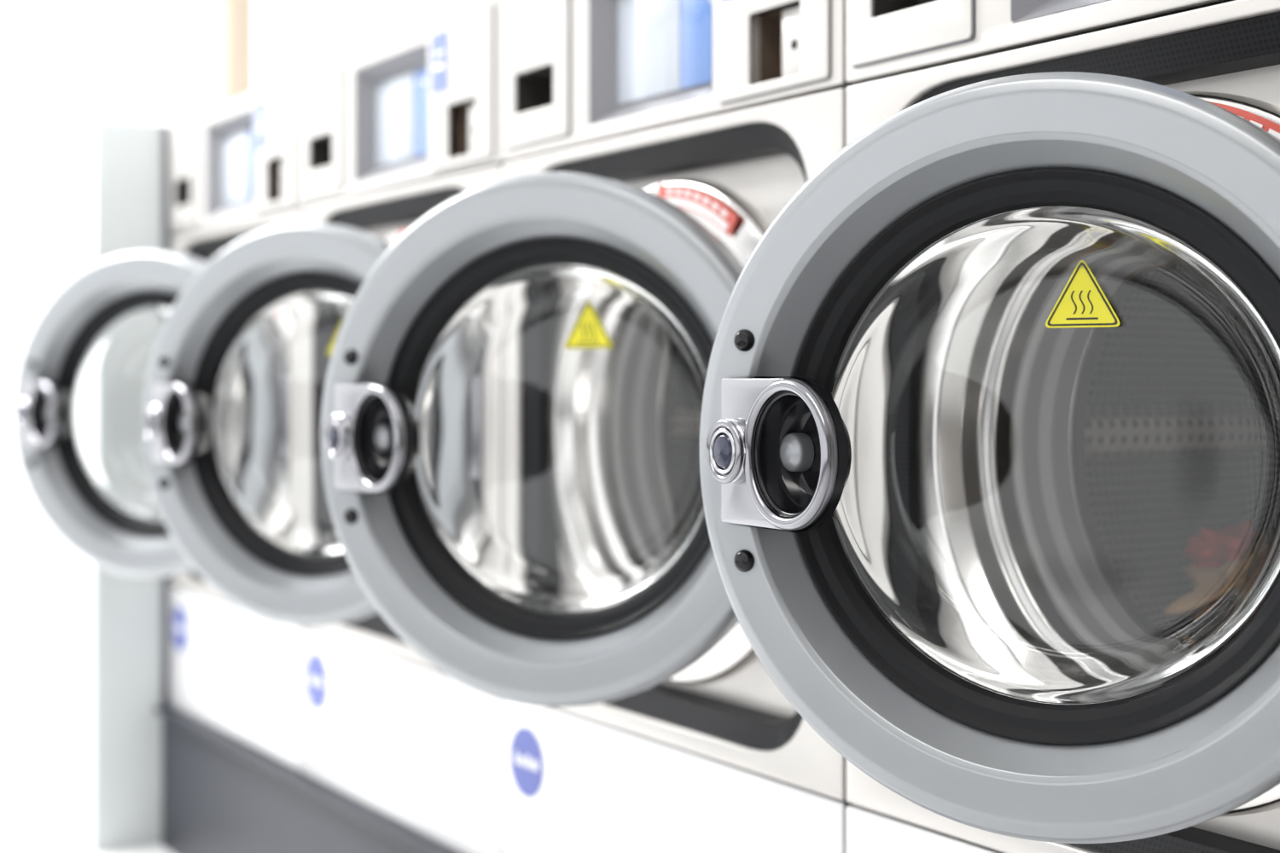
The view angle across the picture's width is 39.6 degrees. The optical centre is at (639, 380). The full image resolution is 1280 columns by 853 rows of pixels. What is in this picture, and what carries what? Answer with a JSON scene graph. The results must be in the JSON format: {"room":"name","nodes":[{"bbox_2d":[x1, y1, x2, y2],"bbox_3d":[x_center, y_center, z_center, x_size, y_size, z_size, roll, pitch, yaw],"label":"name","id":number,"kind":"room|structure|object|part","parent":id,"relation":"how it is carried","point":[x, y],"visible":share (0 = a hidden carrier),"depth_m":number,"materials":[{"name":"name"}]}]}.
{"room":"laundry","nodes":[
{"label":"laundry","id":0,"kind":"room"},
{"bbox_2d":[0,598,171,852],"bbox_3d":[-1.528,0.935,1.994,4.200,0.050,10.200,0,0,-32],"label":"floor","id":1,"kind":"structure","parent":0,"point":[45,643],"depth_m":4.64,"materials":[{"name":"white tile"}]},
{"bbox_2d":[90,119,175,852],"bbox_3d":[-0.692,0.203,3.662,0.860,1.413,0.038,0,0,-32],"label":"partition panel","id":2,"kind":"object","parent":1,"relation":"on","point":[126,730],"visible":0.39,"depth_m":3.45,"materials":[{"name":"grey"}]},
{"bbox_2d":[161,125,168,704],"bbox_3d":[-0.930,0.068,3.484,0.012,1.135,0.010,0,0,-32],"label":"trim","id":3,"kind":"structure","parent":2,"relation":"attached to","point":[165,129],"depth_m":3.48,"materials":[{"name":"grey plastic"}]},
{"bbox_2d":[13,73,308,771],"bbox_3d":[-0.571,0.068,3.284,1.063,1.135,0.708,0,0,-32],"label":"washing machine","id":4,"kind":"object","parent":1,"relation":"on","point":[235,165],"visible":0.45,"depth_m":3.13,"materials":[{"name":"white metal"}]},
{"bbox_3d":[-1.042,0.058,3.082,0.006,0.115,0.150,0,0,-40],"label":"handle plate","id":5,"kind":"part","parent":4,"relation":"part of","materials":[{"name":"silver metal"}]},
{"bbox_3d":[-1.031,0.058,3.107,0.017,0.030,0.030,0,0,-40],"label":"handle lever","id":6,"kind":"part","parent":4,"relation":"part of","materials":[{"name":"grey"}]},
{"bbox_2d":[34,388,69,440],"bbox_3d":[-1.017,0.058,3.079,0.036,0.095,0.095,0,0,-40],"label":"door handle","id":7,"kind":"object","parent":4,"relation":"on","point":[51,404],"depth_m":3.06,"materials":[{"name":"black plastic"}]},
{"bbox_2d":[71,306,172,521],"bbox_3d":[-0.828,0.058,3.119,0.373,0.373,0.063,0,0,23],"label":"door glass","id":8,"kind":"object","parent":4,"relation":"on","point":[112,355],"depth_m":3.16,"materials":[{"name":"clear glass"}]},
{"bbox_3d":[-0.728,0.519,3.188,0.020,0.232,0.701,0,0,-32],"label":"panel","id":9,"kind":"part","parent":4,"relation":"part of","materials":[{"name":"white metal"}]},
{"bbox_3d":[-0.731,0.061,3.186,0.012,0.678,0.701,0,0,-32],"label":"panel","id":10,"kind":"part","parent":4,"relation":"part of","materials":[{"name":"silver metal"}]},
{"bbox_3d":[-0.731,-0.391,3.186,0.012,0.218,0.701,0,0,-32],"label":"control panel","id":11,"kind":"part","parent":4,"relation":"part of","materials":[{"name":"silver metal"}]},
{"bbox_2d":[218,0,255,105],"bbox_3d":[-1.122,-0.540,4.941,0.080,2.900,0.080,0,0,-32],"label":"wooden post","id":12,"kind":"object","parent":1,"relation":"on","point":[236,18],"visible":0.02,"depth_m":4.91,"materials":[{"name":"beige wood"}]},
{"bbox_2d":[154,704,459,852],"bbox_3d":[0.300,0.773,2.167,0.750,0.274,3.525,0,0,-32],"label":"plinth","id":13,"kind":"object","parent":1,"relation":"on","point":[221,794],"visible":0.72,"depth_m":3.05,"materials":[{"name":"grey metal"}]},
{"bbox_2d":[142,0,511,852],"bbox_3d":[-0.187,0.068,2.692,1.034,1.135,0.708,0,0,-32],"label":"washing machine","id":14,"kind":"object","parent":1,"relation":"on","point":[397,127],"visible":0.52,"depth_m":2.56,"materials":[{"name":"white metal"}]},
{"bbox_3d":[-0.660,0.061,2.513,0.006,0.115,0.150,0,0,-36],"label":"handle plate","id":15,"kind":"part","parent":14,"relation":"part of","materials":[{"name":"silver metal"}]},
{"bbox_3d":[-0.647,0.061,2.537,0.017,0.030,0.030,0,0,-36],"label":"handle lever","id":16,"kind":"part","parent":14,"relation":"part of","materials":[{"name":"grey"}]},
{"bbox_2d":[168,391,209,455],"bbox_3d":[-0.635,0.061,2.508,0.036,0.095,0.095,0,0,-36],"label":"door handle","id":17,"kind":"object","parent":14,"relation":"on","point":[188,411],"depth_m":2.49,"materials":[{"name":"black plastic"}]},
{"bbox_2d":[212,291,354,556],"bbox_3d":[-0.444,0.061,2.536,0.373,0.373,0.063,0,0,27],"label":"door glass","id":18,"kind":"object","parent":14,"relation":"on","point":[271,356],"depth_m":2.58,"materials":[{"name":"clear glass"}]},
{"bbox_3d":[-0.326,0.057,2.612,0.006,0.602,0.568,0,0,-32],"label":"recess plate","id":19,"kind":"part","parent":14,"relation":"part of","materials":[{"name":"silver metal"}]},
{"bbox_3d":[-0.356,0.519,2.589,0.020,0.232,0.701,0,0,-32],"label":"panel","id":20,"kind":"part","parent":14,"relation":"part of","materials":[{"name":"white metal"}]},
{"bbox_3d":[-0.359,0.061,2.587,0.012,0.678,0.701,0,0,-32],"label":"panel","id":21,"kind":"part","parent":14,"relation":"part of","materials":[{"name":"silver metal"}]},
{"bbox_3d":[-0.359,-0.391,2.587,0.012,0.218,0.701,0,0,-32],"label":"control panel","id":22,"kind":"part","parent":14,"relation":"part of","materials":[{"name":"silver metal"}]},
{"bbox_2d":[320,0,855,852],"bbox_3d":[0.182,0.068,2.091,1.041,1.135,0.708,0,0,-32],"label":"washing machine","id":23,"kind":"object","parent":1,"relation":"on","point":[513,393],"visible":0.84,"depth_m":1.93,"materials":[{"name":"white metal"}]},
{"bbox_3d":[-0.290,0.062,1.907,0.006,0.115,0.150,0,0,-37],"label":"handle plate","id":24,"kind":"part","parent":23,"relation":"part of","materials":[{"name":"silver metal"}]},
{"bbox_3d":[-0.278,0.062,1.931,0.017,0.030,0.030,0,0,-37],"label":"handle lever","id":25,"kind":"part","parent":23,"relation":"part of","materials":[{"name":"grey metal"}]},
{"bbox_2d":[354,397,419,480],"bbox_3d":[-0.266,0.062,1.903,0.036,0.095,0.095,0,0,-37],"label":"door handle","id":26,"kind":"object","parent":23,"relation":"on","point":[387,435],"depth_m":1.92,"materials":[{"name":"black plastic"}]},
{"bbox_2d":[413,264,706,612],"bbox_3d":[-0.075,0.062,1.933,0.373,0.373,0.063,0,0,26],"label":"door glass","id":27,"kind":"object","parent":23,"relation":"on","point":[557,408],"depth_m":1.95,"materials":[{"name":"clear glass"}]},
{"bbox_3d":[0.016,0.519,1.990,0.020,0.232,0.701,0,0,-32],"label":"panel","id":28,"kind":"part","parent":23,"relation":"part of","materials":[{"name":"white metal"}]},
{"bbox_3d":[0.012,0.061,1.988,0.012,0.678,0.701,0,0,-32],"label":"panel","id":29,"kind":"part","parent":23,"relation":"part of","materials":[{"name":"silver metal"}]},
{"bbox_3d":[0.012,-0.391,1.988,0.012,0.218,0.701,0,0,-32],"label":"control panel","id":30,"kind":"part","parent":23,"relation":"part of","materials":[{"name":"silver metal"}]},
{"bbox_3d":[0.045,0.057,2.013,0.006,0.602,0.568,0,0,-32],"label":"recess plate","id":31,"kind":"part","parent":23,"relation":"part of","materials":[{"name":"silver metal"}]},
{"bbox_2d":[699,0,1279,852],"bbox_3d":[0.578,0.068,1.508,0.984,1.135,0.708,0,0,-32],"label":"washing machine","id":32,"kind":"object","parent":1,"relation":"on","point":[989,427],"visible":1,"depth_m":1.37,"materials":[{"name":"white metal"}]},
{"bbox_3d":[0.105,0.056,1.362,0.006,0.115,0.150,0,0,-30],"label":"handle plate","id":33,"kind":"part","parent":32,"relation":"part of","materials":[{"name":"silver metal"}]},
{"bbox_3d":[0.120,0.056,1.385,0.017,0.030,0.030,0,0,-30],"label":"handle lever","id":34,"kind":"part","parent":32,"relation":"part of","materials":[{"name":"grey metal"}]},
{"bbox_2d":[754,395,851,512],"bbox_3d":[0.129,0.056,1.355,0.036,0.095,0.095,0,0,-30],"label":"door handle","id":35,"kind":"object","parent":32,"relation":"on","point":[803,449],"depth_m":1.37,"materials":[{"name":"black plastic"}]},
{"bbox_3d":[0.388,0.519,1.391,0.020,0.232,0.701,0,0,-32],"label":"panel","id":36,"kind":"part","parent":32,"relation":"part of","materials":[{"name":"white metal"}]},
{"bbox_3d":[0.384,-0.391,1.389,0.012,0.218,0.701,0,0,-32],"label":"control panel","id":37,"kind":"part","parent":32,"relation":"part of","materials":[{"name":"silver metal"}]},
{"bbox_2d":[830,206,1279,704],"bbox_3d":[0.322,0.056,1.361,0.373,0.373,0.063,0,0,33],"label":"door glass","id":38,"kind":"object","parent":32,"relation":"on","point":[1062,423],"depth_m":1.38,"materials":[{"name":"clear glass"}]},
{"bbox_3d":[0.417,0.057,1.414,0.006,0.602,0.568,0,0,-32],"label":"recess plate","id":39,"kind":"part","parent":32,"relation":"part of","materials":[{"name":"silver metal"}]},
{"bbox_2d":[58,0,480,611],"bbox_3d":[0.298,-0.540,3.128,0.100,2.900,10.200,0,0,-32],"label":"wall","id":40,"kind":"structure","parent":0,"point":[150,61],"depth_m":6.31,"materials":[{"name":"white paint"}]}
]}

